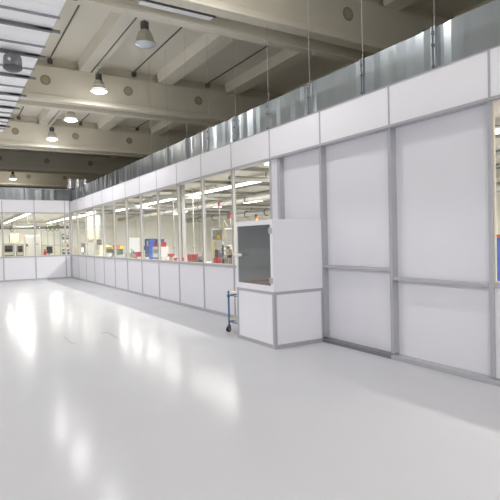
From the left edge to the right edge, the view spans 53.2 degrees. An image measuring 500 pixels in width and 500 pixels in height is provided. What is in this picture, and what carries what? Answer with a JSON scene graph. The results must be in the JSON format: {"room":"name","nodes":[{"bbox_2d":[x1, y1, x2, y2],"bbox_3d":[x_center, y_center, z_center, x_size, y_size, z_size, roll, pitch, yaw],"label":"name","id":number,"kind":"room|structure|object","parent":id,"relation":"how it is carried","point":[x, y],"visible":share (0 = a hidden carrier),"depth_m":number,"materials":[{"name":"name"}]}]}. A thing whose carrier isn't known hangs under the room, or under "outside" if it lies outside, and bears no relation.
{"room":"factory hall","nodes":[
{"label":"factory hall","id":0,"kind":"room"},
{"bbox_2d":[0,213,47,222],"bbox_3d":[-17.440,-1.692,24.312,13.482,0.120,16.317,-2,1,-31],"label":"ceiling panel","id":1,"kind":"object","parent":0,"point":[6,216],"visible":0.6,"depth_m":27.62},
{"bbox_2d":[9,213,19,241],"bbox_3d":[-10.877,-1.060,23.037,0.440,1.400,0.310,-2,1,-31],"label":"box","id":2,"kind":"object","parent":1,"relation":"hanging from","point":[12,237],"visible":0.94,"depth_m":22.94,"materials":[{"name":"beige cardboard"}]},
{"bbox_2d":[0,222,68,231],"bbox_3d":[-10.642,-1.328,23.945,3.900,0.915,0.192,-2,1,-31],"label":"pipe","id":3,"kind":"object","parent":1,"relation":"hanging from","point":[57,226],"visible":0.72,"depth_m":24.06,"materials":[{"name":"metal"}]},
{"bbox_2d":[67,178,88,200],"bbox_3d":[-7.376,-2.494,21.429,0.950,1.130,0.500,-2,1,-31],"label":"duct bend","id":4,"kind":"object","parent":1,"relation":"on","point":[70,182],"visible":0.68,"depth_m":21.27,"materials":[{"name":"metal"}]},
{"bbox_2d":[0,185,66,188],"bbox_3d":[-18.268,-2.113,35.804,24.000,6.400,0.200,-2,1,-31],"label":"wall","id":5,"kind":"structure","parent":0,"point":[0,185],"depth_m":36.98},
{"bbox_2d":[0,199,71,281],"bbox_3d":[-13.034,-0.243,17.405,13.059,3.215,0.082,-2,1,-31],"label":"wall","id":6,"kind":"structure","parent":0,"point":[17,268],"depth_m":20.05,"materials":[{"name":"metal"}]},
{"bbox_2d":[3,213,34,256],"bbox_3d":[-9.137,-0.604,19.755,1.121,1.710,0.020,-2,1,-31],"label":"window","id":7,"kind":"structure","parent":6,"relation":"in","point":[29,213],"depth_m":19.99,"materials":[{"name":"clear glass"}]},
{"bbox_2d":[0,187,70,200],"bbox_3d":[-13.195,-2.079,17.362,13.362,0.465,0.065,-2,1,-31],"label":"fascia","id":8,"kind":"object","parent":6,"relation":"attached to","point":[5,193],"visible":1,"depth_m":20.10,"materials":[{"name":"metal"}]},
{"bbox_2d":[35,213,64,255],"bbox_3d":[-8.141,-0.641,20.358,1.121,1.710,0.020,-2,1,-31],"label":"window","id":9,"kind":"structure","parent":6,"relation":"in","point":[35,213],"depth_m":20.30,"materials":[{"name":"clear glass"}]},
{"bbox_2d":[65,213,69,254],"bbox_3d":[-7.561,-0.662,20.710,0.148,1.710,0.020,-2,1,-31],"label":"window","id":10,"kind":"structure","parent":6,"relation":"in","point":[65,213],"depth_m":20.70,"materials":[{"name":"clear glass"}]},
{"bbox_2d":[0,223,88,256],"bbox_3d":[-19.723,-0.281,32.526,18.000,2.950,0.120,-2,1,-31],"label":"wall","id":11,"kind":"structure","parent":0,"point":[22,232],"depth_m":35.63,"materials":[{"name":"beige paint"}]},
{"bbox_2d":[23,212,84,222],"bbox_3d":[-10.659,-1.987,30.478,4.518,0.120,12.800,-2,1,-31],"label":"ceiling panel","id":12,"kind":"object","parent":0,"point":[47,218],"visible":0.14,"depth_m":30.71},
{"bbox_2d":[86,210,228,212],"bbox_3d":[-4.739,-1.903,24.548,8.448,0.070,0.120,-2,1,-31],"label":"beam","id":13,"kind":"structure","parent":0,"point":[86,210],"depth_m":24.32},
{"bbox_2d":[102,212,215,261],"bbox_3d":[-4.710,-0.509,26.658,6.400,2.950,0.120,-2,1,-31],"label":"wall","id":14,"kind":"structure","parent":0,"point":[149,223],"depth_m":26.67,"materials":[{"name":"beige paint"}]},
{"bbox_2d":[0,278,499,499],"bbox_3d":[-5.955,1.285,15.695,24.000,0.100,47.000,-2,1,-31],"label":"floor","id":15,"kind":"structure","parent":0,"point":[177,405],"depth_m":4.10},
{"bbox_2d":[4,243,14,256],"bbox_3d":[-10.604,0.459,21.926,0.460,1.500,0.514,-2,1,-31],"label":"cabinet","id":16,"kind":"object","parent":15,"relation":"on","point":[9,250],"visible":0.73,"depth_m":21.71,"materials":[{"name":"beige metal"}]},
{"bbox_2d":[15,243,23,255],"bbox_3d":[-10.210,0.454,22.164,0.280,1.480,0.514,-2,1,-31],"label":"cabinet","id":17,"kind":"object","parent":15,"relation":"on","point":[19,248],"visible":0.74,"depth_m":21.95,"materials":[{"name":"beige metal"}]},
{"bbox_2d":[24,235,40,255],"bbox_3d":[-9.976,0.246,22.962,0.640,1.850,0.290,-2,1,-31],"label":"enclosure","id":18,"kind":"object","parent":15,"relation":"on","point":[29,239],"visible":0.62,"depth_m":22.82,"materials":[{"name":"beige plastic"}]},
{"bbox_2d":[40,230,60,254],"bbox_3d":[-9.381,0.104,23.573,0.880,2.080,0.048,-2,1,-31],"label":"booth","id":19,"kind":"object","parent":15,"relation":"on","point":[56,248],"visible":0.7,"depth_m":23.59,"materials":[{"name":"metal"}]},
{"bbox_2d":[60,231,69,254],"bbox_3d":[-8.529,0.134,23.125,0.410,2.000,0.390,-2,1,-31],"label":"shelf rack","id":20,"kind":"object","parent":15,"relation":"on","point":[61,231],"visible":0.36,"depth_m":23.16,"materials":[{"name":"metal"}]},
{"bbox_2d":[88,242,96,254],"bbox_3d":[-7.664,0.366,24.125,0.430,1.450,0.500,-2,1,-31],"label":"locker","id":21,"kind":"object","parent":15,"relation":"on","point":[90,245],"visible":0.18,"depth_m":23.88,"materials":[{"name":"metal"}]},
{"bbox_2d":[96,239,110,255],"bbox_3d":[-6.603,0.304,22.400,0.500,1.600,0.850,-2,1,-31],"label":"cabinet","id":22,"kind":"object","parent":15,"relation":"on","point":[99,247],"visible":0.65,"depth_m":22.04,"materials":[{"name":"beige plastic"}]},
{"bbox_2d":[129,237,139,253],"bbox_3d":[-4.931,0.280,21.232,0.450,1.620,1.540,-2,1,-31],"label":"cabinet","id":23,"kind":"object","parent":15,"relation":"on","point":[134,244],"visible":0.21,"depth_m":21.04,"materials":[{"name":"metal"}]},
{"bbox_2d":[172,192,175,253],"bbox_3d":[-2.329,-0.319,15.309,0.084,2.950,0.084,-2,1,-31],"label":"pipe","id":24,"kind":"object","parent":15,"relation":"on","point":[174,247],"visible":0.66,"depth_m":15.28,"materials":[{"name":"white metal"}]},
{"bbox_2d":[180,185,186,260],"bbox_3d":[-1.806,-0.293,13.580,0.240,2.950,0.240,-2,1,-31],"label":"column","id":25,"kind":"structure","parent":15,"relation":"on","point":[182,187],"depth_m":13.53,"materials":[{"name":"white metal"}]},
{"bbox_2d":[192,188,194,253],"bbox_3d":[-1.631,-0.316,14.446,0.084,2.950,0.084,-2,1,-31],"label":"pipe","id":26,"kind":"object","parent":15,"relation":"on","point":[193,247],"visible":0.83,"depth_m":14.42,"materials":[{"name":"white metal"}]},
{"bbox_2d":[211,202,232,263],"bbox_3d":[-0.371,0.005,12.113,0.845,2.350,1.160,-2,1,-31],"label":"machine","id":27,"kind":"object","parent":15,"relation":"on","point":[219,233],"visible":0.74,"depth_m":11.92,"materials":[{"name":"metal"}]},
{"bbox_2d":[214,258,220,262],"bbox_3d":[-0.797,0.252,12.237,0.140,0.130,0.150,-2,1,-31],"label":"storage bin","id":28,"kind":"object","parent":27,"relation":"on","point":[216,260],"depth_m":12.18,"materials":[{"name":"red plastic"}]},
{"bbox_2d":[226,291,237,331],"bbox_3d":[0.013,0.944,7.734,0.666,0.644,0.448,-2,1,-31],"label":"trolley","id":29,"kind":"object","parent":15,"relation":"on","point":[228,329],"visible":0.25,"depth_m":7.74,"materials":[{"name":"blue metal"}]},
{"bbox_2d":[233,219,323,348],"bbox_3d":[0.375,0.430,7.054,0.873,1.685,0.970,-2,1,-31],"label":"cabinet","id":30,"kind":"object","parent":15,"relation":"on","point":[287,312],"visible":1,"depth_m":6.73,"materials":[{"name":"metal"}]},
{"bbox_2d":[244,279,270,284],"bbox_3d":[0.214,0.464,7.174,0.400,0.035,0.500,-2,1,-31],"label":"copper tray","id":31,"kind":"object","parent":30,"relation":"on","point":[265,281],"visible":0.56,"depth_m":7.22,"materials":[{"name":"metal"}]},
{"bbox_2d":[497,234,499,280],"bbox_3d":[3.171,0.530,5.494,0.540,1.420,1.020,-2,1,-31],"label":"storage cabinet","id":32,"kind":"object","parent":15,"relation":"on","point":[498,235],"visible":0.02,"depth_m":5.61,"materials":[{"name":"blue metal"}]},
{"bbox_3d":[-7.328,0.680,22.460,0.800,0.880,2.000,-2,1,-31],"label":"workbench","id":33,"kind":"object","parent":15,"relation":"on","visible":0},
{"bbox_2d":[81,243,84,254],"bbox_3d":[-7.621,-0.036,22.803,0.200,0.550,0.600,-2,1,-31],"label":"monitor","id":34,"kind":"object","parent":33,"relation":"on","point":[82,244],"visible":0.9,"depth_m":22.79,"materials":[{"name":"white plastic"}]},
{"bbox_3d":[-1.599,0.750,13.011,0.800,0.880,1.400,-2,1,-31],"label":"workbench","id":35,"kind":"object","parent":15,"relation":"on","visible":0},
{"bbox_2d":[187,254,198,260],"bbox_3d":[-1.461,0.211,12.752,0.224,0.202,0.264,-2,1,-31],"label":"plastic tray","id":36,"kind":"object","parent":35,"relation":"on","point":[189,256],"visible":0.63,"depth_m":12.66,"materials":[{"name":"red plastic"}]},
{"bbox_2d":[188,256,202,261],"bbox_3d":[-1.354,0.236,12.431,0.350,0.160,0.200,-2,1,-31],"label":"test jig","id":37,"kind":"object","parent":35,"relation":"on","point":[199,258],"visible":0.74,"depth_m":12.40,"materials":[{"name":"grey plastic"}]},
{"bbox_3d":[-2.351,0.741,14.251,0.800,0.880,1.400,-2,1,-31],"label":"workbench","id":38,"kind":"object","parent":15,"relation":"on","visible":0},
{"bbox_2d":[153,247,167,259],"bbox_3d":[-2.561,0.105,14.259,0.312,0.400,0.480,-2,1,-31],"label":"instrument","id":39,"kind":"object","parent":38,"relation":"on","point":[164,250],"visible":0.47,"depth_m":14.09,"materials":[{"name":"plastic"}]},
{"bbox_2d":[154,242,165,246],"bbox_3d":[-2.566,-0.160,14.243,0.220,0.130,0.420,-2,1,-31],"label":"box","id":40,"kind":"object","parent":39,"relation":"on","point":[163,244],"visible":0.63,"depth_m":14.11,"materials":[{"name":"plastic"}]},
{"bbox_3d":[-3.102,0.731,15.491,0.800,0.880,1.400,-2,1,-31],"label":"workbench","id":41,"kind":"object","parent":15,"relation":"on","visible":0},
{"bbox_2d":[134,252,140,257],"bbox_3d":[-3.481,0.178,15.585,0.215,0.240,0.300,-2,1,-31],"label":"bin","id":42,"kind":"object","parent":41,"relation":"on","point":[137,254],"visible":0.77,"depth_m":15.46,"materials":[{"name":"red plastic"}]},
{"bbox_2d":[145,239,154,258],"bbox_3d":[-3.006,-0.023,15.112,0.280,0.640,0.380,-2,1,-31],"label":"base cabinet","id":43,"kind":"object","parent":41,"relation":"on","point":[149,243],"visible":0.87,"depth_m":14.94,"materials":[{"name":"blue metal"}]},
{"bbox_3d":[-4.606,0.713,17.971,0.800,0.880,1.400,-2,1,-31],"label":"workbench","id":44,"kind":"object","parent":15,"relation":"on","visible":0},
{"bbox_2d":[113,245,124,256],"bbox_3d":[-4.757,0.039,18.073,0.310,0.470,0.500,-2,1,-31],"label":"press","id":45,"kind":"object","parent":44,"relation":"on","point":[118,246],"visible":0.48,"depth_m":17.87,"materials":[{"name":"orange metal"}]},
{"bbox_3d":[-5.384,0.704,19.253,0.800,0.880,1.500,-2,1,-31],"label":"workbench","id":46,"kind":"object","parent":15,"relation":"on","visible":0},
{"bbox_2d":[106,247,123,256],"bbox_3d":[-5.238,0.069,19.302,0.440,0.380,0.960,-2,1,-31],"label":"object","id":47,"kind":"object","parent":46,"relation":"on","point":[108,249],"visible":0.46,"depth_m":18.99,"materials":[{"name":"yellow plastic"}]},
{"bbox_3d":[-9.139,0.712,22.941,0.700,0.880,0.700,-2,1,-31],"label":"workbench","id":48,"kind":"object","parent":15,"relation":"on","visible":0},
{"bbox_2d":[46,246,52,254],"bbox_3d":[-9.137,0.056,22.762,0.260,0.440,0.160,-2,1,-31],"label":"computer","id":49,"kind":"object","parent":48,"relation":"on","point":[49,249],"visible":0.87,"depth_m":22.73,"materials":[{"name":"black plastic"}]},
{"bbox_2d":[11,0,493,157],"bbox_3d":[-6.097,-4.692,15.565,24.000,0.500,47.000,-2,1,-31],"label":"ceiling","id":50,"kind":"structure","parent":0,"point":[91,32],"depth_m":11.99,"materials":[{"name":"beige concrete"}]},
{"bbox_2d":[9,172,16,179],"bbox_3d":[-13.014,-4.168,27.397,0.400,0.686,0.400,-2,1,-31],"label":"pendant lamp","id":51,"kind":"object","parent":50,"relation":"hanging from","point":[12,176],"visible":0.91,"depth_m":27.30,"materials":[{"name":"metal"}]},
{"bbox_2d":[0,0,77,131],"bbox_3d":[-4.434,-3.486,7.267,2.390,2.127,9.070,-2,1,-31],"label":"skylight","id":52,"kind":"object","parent":50,"relation":"hanging from","point":[12,62],"depth_m":6.48,"materials":[{"name":"white glass"}]},
{"bbox_2d":[0,171,101,187],"bbox_3d":[-13.961,-4.259,28.567,24.000,1.060,0.855,-2,1,-31],"label":"beam","id":53,"kind":"structure","parent":50,"relation":"attached to","point":[23,178],"depth_m":29.21,"materials":[{"name":"paint"}]},
{"bbox_2d":[47,5,79,63],"bbox_3d":[-3.463,-4.564,9.818,0.120,0.130,5.480,-2,1,-31],"label":"conduit","id":54,"kind":"object","parent":50,"relation":"attached to","point":[49,61],"visible":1,"depth_m":10.84,"materials":[{"name":"black metal"}]},
{"bbox_2d":[0,148,142,175],"bbox_3d":[-10.746,-4.219,23.266,24.000,1.060,0.855,-2,1,-31],"label":"beam","id":55,"kind":"structure","parent":50,"relation":"attached to","point":[11,160],"depth_m":23.89,"materials":[{"name":"paint"}]},
{"bbox_2d":[0,115,197,157],"bbox_3d":[-7.558,-4.180,18.007,24.000,1.060,0.855,-2,1,-31],"label":"beam","id":56,"kind":"structure","parent":50,"relation":"attached to","point":[26,133],"depth_m":18.54,"materials":[{"name":"paint"}]},
{"bbox_2d":[91,17,136,72],"bbox_3d":[-2.631,-4.400,10.242,0.022,0.016,5.100,-2,1,-31],"label":"conduit","id":57,"kind":"object","parent":50,"relation":"attached to","point":[136,17],"visible":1,"depth_m":10.63,"materials":[{"name":"black metal"}]},
{"bbox_2d":[90,65,107,94],"bbox_3d":[-3.594,-4.053,11.860,0.400,0.686,0.400,-2,1,-31],"label":"pendant lamp","id":58,"kind":"object","parent":57,"relation":"hanging from","point":[98,87],"visible":1,"depth_m":11.77,"materials":[{"name":"metal"}]},
{"bbox_2d":[134,19,155,48],"bbox_3d":[-1.919,-4.033,9.098,0.400,0.686,0.400,-2,1,-31],"label":"pendant lamp","id":59,"kind":"object","parent":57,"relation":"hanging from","point":[144,39],"visible":0.98,"depth_m":9.01,"materials":[{"name":"metal"}]},
{"bbox_2d":[15,58,281,126],"bbox_3d":[-4.343,-4.141,12.706,24.000,1.060,0.855,-2,1,-31],"label":"beam","id":60,"kind":"structure","parent":50,"relation":"attached to","point":[59,85],"depth_m":13.15,"materials":[{"name":"paint"}]},
{"bbox_2d":[132,27,182,76],"bbox_3d":[-1.677,-4.630,10.901,0.120,0.130,5.480,-2,1,-31],"label":"conduit","id":61,"kind":"object","parent":50,"relation":"attached to","point":[134,74],"visible":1,"depth_m":11.87,"materials":[{"name":"black metal"}]},
{"bbox_2d":[205,46,267,87],"bbox_3d":[0.170,-4.698,12.020,0.120,0.130,5.480,-2,1,-31],"label":"conduit","id":62,"kind":"object","parent":50,"relation":"attached to","point":[207,85],"visible":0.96,"depth_m":13.03,"materials":[{"name":"black metal"}]},
{"bbox_2d":[66,0,449,63],"bbox_3d":[-1.176,-4.102,7.481,24.000,1.060,0.855,-2,1,-31],"label":"beam","id":63,"kind":"structure","parent":50,"relation":"attached to","point":[336,27],"depth_m":8.53,"materials":[{"name":"paint"}]},
{"bbox_2d":[138,0,215,20],"bbox_3d":[-1.098,-3.643,7.496,1.240,0.112,0.136,-2,1,-31],"label":"light trunking","id":64,"kind":"object","parent":63,"relation":"attached to","point":[149,3],"visible":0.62,"depth_m":7.47,"materials":[{"name":"white metal"}]},
{"bbox_2d":[71,0,499,200],"bbox_3d":[-1.338,-3.317,10.662,0.075,2.760,23.655,-2,1,-31],"label":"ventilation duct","id":65,"kind":"object","parent":50,"relation":"hanging from","point":[476,30],"visible":0.84,"depth_m":6.48,"materials":[{"name":"metal"}]},
{"bbox_3d":[-5.819,-4.439,15.501,0.022,0.016,5.200,-2,1,-31],"label":"conduit","id":66,"kind":"object","parent":50,"relation":"attached to","visible":0},
{"bbox_2d":[46,121,57,140],"bbox_3d":[-6.819,-4.093,17.178,0.400,0.686,0.400,-2,1,-31],"label":"pendant lamp","id":67,"kind":"object","parent":66,"relation":"hanging from","point":[51,136],"visible":1,"depth_m":17.09,"materials":[{"name":"metal"}]},
{"bbox_2d":[64,111,77,122],"bbox_3d":[-5.237,-4.073,14.570,0.400,0.686,0.400,-2,1,-31],"label":"pendant lamp","id":68,"kind":"object","parent":66,"relation":"hanging from","point":[70,116],"visible":0.84,"depth_m":14.46,"materials":[{"name":"metal"}]},
{"bbox_2d":[70,45,499,385],"bbox_3d":[-1.247,-0.352,10.630,0.150,3.170,23.788,-2,1,-31],"label":"wall","id":69,"kind":"structure","parent":0,"point":[397,177],"depth_m":5.96,"materials":[{"name":"metal"}]},
{"bbox_2d":[85,208,92,255],"bbox_3d":[-5.806,-0.647,18.096,0.020,1.710,1.212,-2,1,-31],"label":"window","id":70,"kind":"structure","parent":69,"relation":"in","point":[89,208],"depth_m":18.59,"materials":[{"name":"clear glass"}]},
{"bbox_2d":[93,205,103,256],"bbox_3d":[-5.158,-0.639,17.027,0.020,1.710,1.212,-2,1,-31],"label":"window","id":71,"kind":"structure","parent":69,"relation":"in","point":[100,205],"depth_m":17.54,"materials":[{"name":"clear glass"}]},
{"bbox_2d":[103,202,112,256],"bbox_3d":[-4.510,-0.631,15.959,0.020,1.710,1.212,-2,1,-31],"label":"window","id":72,"kind":"structure","parent":69,"relation":"in","point":[111,202],"depth_m":16.46,"materials":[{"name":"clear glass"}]},
{"bbox_2d":[114,199,124,257],"bbox_3d":[-3.862,-0.623,14.890,0.020,1.710,1.212,-2,1,-31],"label":"window","id":73,"kind":"structure","parent":69,"relation":"in","point":[123,199],"depth_m":15.39,"materials":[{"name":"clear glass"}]},
{"bbox_2d":[126,195,140,258],"bbox_3d":[-3.214,-0.615,13.821,0.020,1.710,1.212,-2,1,-31],"label":"window","id":74,"kind":"structure","parent":69,"relation":"in","point":[138,195],"depth_m":14.31,"materials":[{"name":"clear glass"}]},
{"bbox_2d":[140,191,155,259],"bbox_3d":[-2.566,-0.607,12.752,0.020,1.710,1.212,-2,1,-31],"label":"window","id":75,"kind":"structure","parent":69,"relation":"in","point":[153,191],"depth_m":13.25,"materials":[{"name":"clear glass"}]},
{"bbox_2d":[157,185,175,260],"bbox_3d":[-1.918,-0.599,11.683,0.020,1.710,1.212,-2,1,-31],"label":"window","id":76,"kind":"structure","parent":69,"relation":"in","point":[175,185],"depth_m":12.18,"materials":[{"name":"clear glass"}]},
{"bbox_2d":[178,179,202,262],"bbox_3d":[-1.270,-0.591,10.614,0.020,1.710,1.212,-2,1,-31],"label":"window","id":77,"kind":"structure","parent":69,"relation":"in","point":[198,179],"depth_m":11.11,"materials":[{"name":"clear glass"}]},
{"bbox_2d":[202,171,232,264],"bbox_3d":[-0.622,-0.584,9.545,0.020,1.710,1.212,-2,1,-31],"label":"window","id":78,"kind":"structure","parent":69,"relation":"in","point":[228,171],"depth_m":10.04,"materials":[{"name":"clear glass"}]},
{"bbox_2d":[232,161,268,264],"bbox_3d":[0.026,-0.576,8.476,0.020,1.710,1.212,-2,1,-31],"label":"window","id":79,"kind":"structure","parent":69,"relation":"in","point":[265,161],"depth_m":8.98,"materials":[{"name":"clear glass"}]},
{"bbox_2d":[492,99,499,282],"bbox_3d":[2.620,-0.544,4.200,0.020,1.710,1.209,-2,1,-31],"label":"window","id":80,"kind":"structure","parent":69,"relation":"in","point":[494,101],"depth_m":4.71,"materials":[{"name":"clear glass"}]},
{"bbox_2d":[80,102,499,212],"bbox_3d":[2.716,-1.908,12.275,8.518,0.120,32.200,-2,1,-31],"label":"ceiling panel","id":81,"kind":"object","parent":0,"point":[224,177],"visible":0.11,"depth_m":14.53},
{"bbox_2d":[87,210,102,238],"bbox_3d":[-7.452,-1.193,23.844,0.080,1.330,2.680,-2,1,-31],"label":"panel","id":82,"kind":"object","parent":81,"relation":"hanging from","point":[98,218],"visible":0.76,"depth_m":23.43,"materials":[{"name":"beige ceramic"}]},
{"bbox_2d":[137,200,151,205],"bbox_3d":[-3.855,-1.740,18.513,0.180,0.175,1.500,-2,1,-31],"label":"batten","id":83,"kind":"object","parent":81,"relation":"hanging from","point":[148,203],"visible":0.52,"depth_m":18.24,"materials":[{"name":"metal"}]},
{"bbox_2d":[80,213,220,215],"bbox_3d":[-4.218,-1.777,23.742,7.500,0.312,0.122,-2,1,-31],"label":"duct","id":84,"kind":"object","parent":81,"relation":"hanging from","point":[129,214],"visible":0.42,"depth_m":23.06,"materials":[{"name":"metal"}]},
{"bbox_2d":[151,199,170,203],"bbox_3d":[-3.062,-1.731,17.205,0.180,0.175,1.500,-2,1,-31],"label":"batten","id":85,"kind":"object","parent":81,"relation":"hanging from","point":[162,200],"visible":0.65,"depth_m":17.00,"materials":[{"name":"metal"}]},
{"bbox_2d":[108,201,269,210],"bbox_3d":[-1.885,-1.748,19.895,7.500,0.312,0.122,-2,1,-31],"label":"duct","id":86,"kind":"object","parent":81,"relation":"hanging from","point":[148,206],"visible":0.52,"depth_m":19.12,"materials":[{"name":"metal"}]},
{"bbox_2d":[111,202,269,205],"bbox_3d":[-2.251,-1.873,20.444,8.448,0.070,0.120,-2,1,-31],"label":"ceiling beam","id":87,"kind":"structure","parent":81,"relation":"attached to","point":[115,202],"depth_m":19.92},
{"bbox_2d":[117,187,269,220],"bbox_3d":[-1.697,-1.598,16.794,0.171,0.488,18.500,-2,1,-31],"label":"supply pipe","id":88,"kind":"object","parent":81,"relation":"hanging from","point":[246,199],"visible":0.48,"depth_m":15.95,"materials":[{"name":"metal"}]},
{"bbox_2d":[186,187,209,195],"bbox_3d":[-1.476,-1.711,14.588,0.180,0.175,1.500,-2,1,-31],"label":"batten","id":89,"kind":"object","parent":81,"relation":"hanging from","point":[207,190],"visible":0.65,"depth_m":14.59,"materials":[{"name":"metal"}]},
{"bbox_2d":[188,190,209,195],"bbox_3d":[-1.474,-1.646,14.590,0.100,0.045,1.480,-2,1,-31],"label":"diffuser","id":90,"kind":"object","parent":89,"relation":"attached to","point":[206,191],"depth_m":14.60,"materials":[{"name":"white plastic"}]},
{"bbox_2d":[130,196,269,201],"bbox_3d":[-1.006,-1.858,18.392,8.448,0.070,0.120,-2,1,-31],"label":"ceiling beam","id":91,"kind":"structure","parent":81,"relation":"attached to","point":[138,196],"depth_m":16.87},
{"bbox_2d":[160,189,258,194],"bbox_3d":[0.238,-1.843,16.340,8.448,0.070,0.120,-2,1,-31],"label":"ceiling beam","id":92,"kind":"structure","parent":81,"relation":"attached to","point":[165,190],"depth_m":15.59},
{"bbox_2d":[109,134,499,212],"bbox_3d":[-1.258,-1.763,15.480,0.200,0.060,21.800,-2,1,-31],"label":"cable tray","id":93,"kind":"object","parent":92,"relation":"attached to","point":[496,135],"visible":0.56,"depth_m":14.52,"materials":[{"name":"white metal"}]},
{"bbox_2d":[143,151,499,212],"bbox_3d":[0.196,-1.817,16.361,0.200,0.060,21.800,-2,1,-31],"label":"cable tray","id":94,"kind":"object","parent":92,"relation":"attached to","point":[497,152],"visible":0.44,"depth_m":18.14,"materials":[{"name":"white metal"}]},
{"bbox_2d":[185,165,499,212],"bbox_3d":[1.649,-1.871,17.241,0.200,0.060,21.800,-2,1,-31],"label":"cable tray","id":95,"kind":"object","parent":92,"relation":"attached to","point":[497,166],"visible":0.02,"depth_m":20.44,"materials":[{"name":"white metal"}]},
{"bbox_2d":[152,189,269,200],"bbox_3d":[0.448,-1.720,16.047,7.500,0.312,0.122,-2,1,-31],"label":"duct","id":96,"kind":"object","parent":81,"relation":"hanging from","point":[153,196],"visible":0.31,"depth_m":14.84,"materials":[{"name":"metal"}]},
{"bbox_2d":[209,184,239,191],"bbox_3d":[-0.682,-1.702,13.280,0.180,0.175,1.500,-2,1,-31],"label":"batten","id":97,"kind":"object","parent":81,"relation":"hanging from","point":[226,186],"visible":0.72,"depth_m":13.32,"materials":[{"name":"metal"}]},
{"bbox_2d":[191,180,269,185],"bbox_3d":[1.482,-1.827,14.287,8.448,0.070,0.120,-2,1,-31],"label":"ceiling beam","id":98,"kind":"structure","parent":81,"relation":"attached to","point":[199,181],"depth_m":12.85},
{"bbox_2d":[228,176,268,181],"bbox_3d":[2.781,-1.691,12.199,7.500,0.312,0.122,-2,1,-31],"label":"duct","id":99,"kind":"object","parent":81,"relation":"hanging from","point":[237,178],"visible":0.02,"depth_m":10.48,"materials":[{"name":"metal"}]},
{"bbox_2d":[236,173,268,185],"bbox_3d":[0.111,-1.692,11.972,0.180,0.175,1.500,-2,1,-31],"label":"batten","id":100,"kind":"object","parent":81,"relation":"hanging from","point":[243,183],"visible":0.56,"depth_m":12.20,"materials":[{"name":"metal"}]},
{"bbox_2d":[238,182,258,185],"bbox_3d":[0.112,-1.627,11.973,0.100,0.045,1.480,-2,1,-31],"label":"diffuser","id":101,"kind":"object","parent":100,"relation":"attached to","point":[240,183],"depth_m":12.25,"materials":[{"name":"white plastic"}]},
{"bbox_2d":[237,167,268,171],"bbox_3d":[2.727,-1.812,12.235,8.448,0.070,0.120,-2,1,-31],"label":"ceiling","id":102,"kind":"structure","parent":81,"relation":"attached to","point":[254,169],"depth_m":10.60,"materials":[{"name":"beige concrete"}]},
{"bbox_2d":[186,182,499,222],"bbox_3d":[1.467,-1.658,18.712,0.292,0.600,18.500,-2,1,-31],"label":"supply pipe","id":103,"kind":"object","parent":81,"relation":"hanging from","point":[266,212],"visible":0.29,"depth_m":21.61,"materials":[{"name":"metal"}]},
{"bbox_2d":[495,126,499,134],"bbox_3d":[3.337,-1.653,6.689,0.180,0.175,1.500,-2,1,-31],"label":"batten","id":104,"kind":"object","parent":81,"relation":"hanging from","point":[497,129],"visible":0.11,"depth_m":6.65,"materials":[{"name":"metal"}]},
{"bbox_2d":[215,178,499,253],"bbox_3d":[6.427,-0.509,14.536,0.120,2.950,32.200,-2,1,-31],"label":"wall","id":105,"kind":"structure","parent":0,"point":[229,231],"depth_m":25.55,"materials":[{"name":"beige paint"}]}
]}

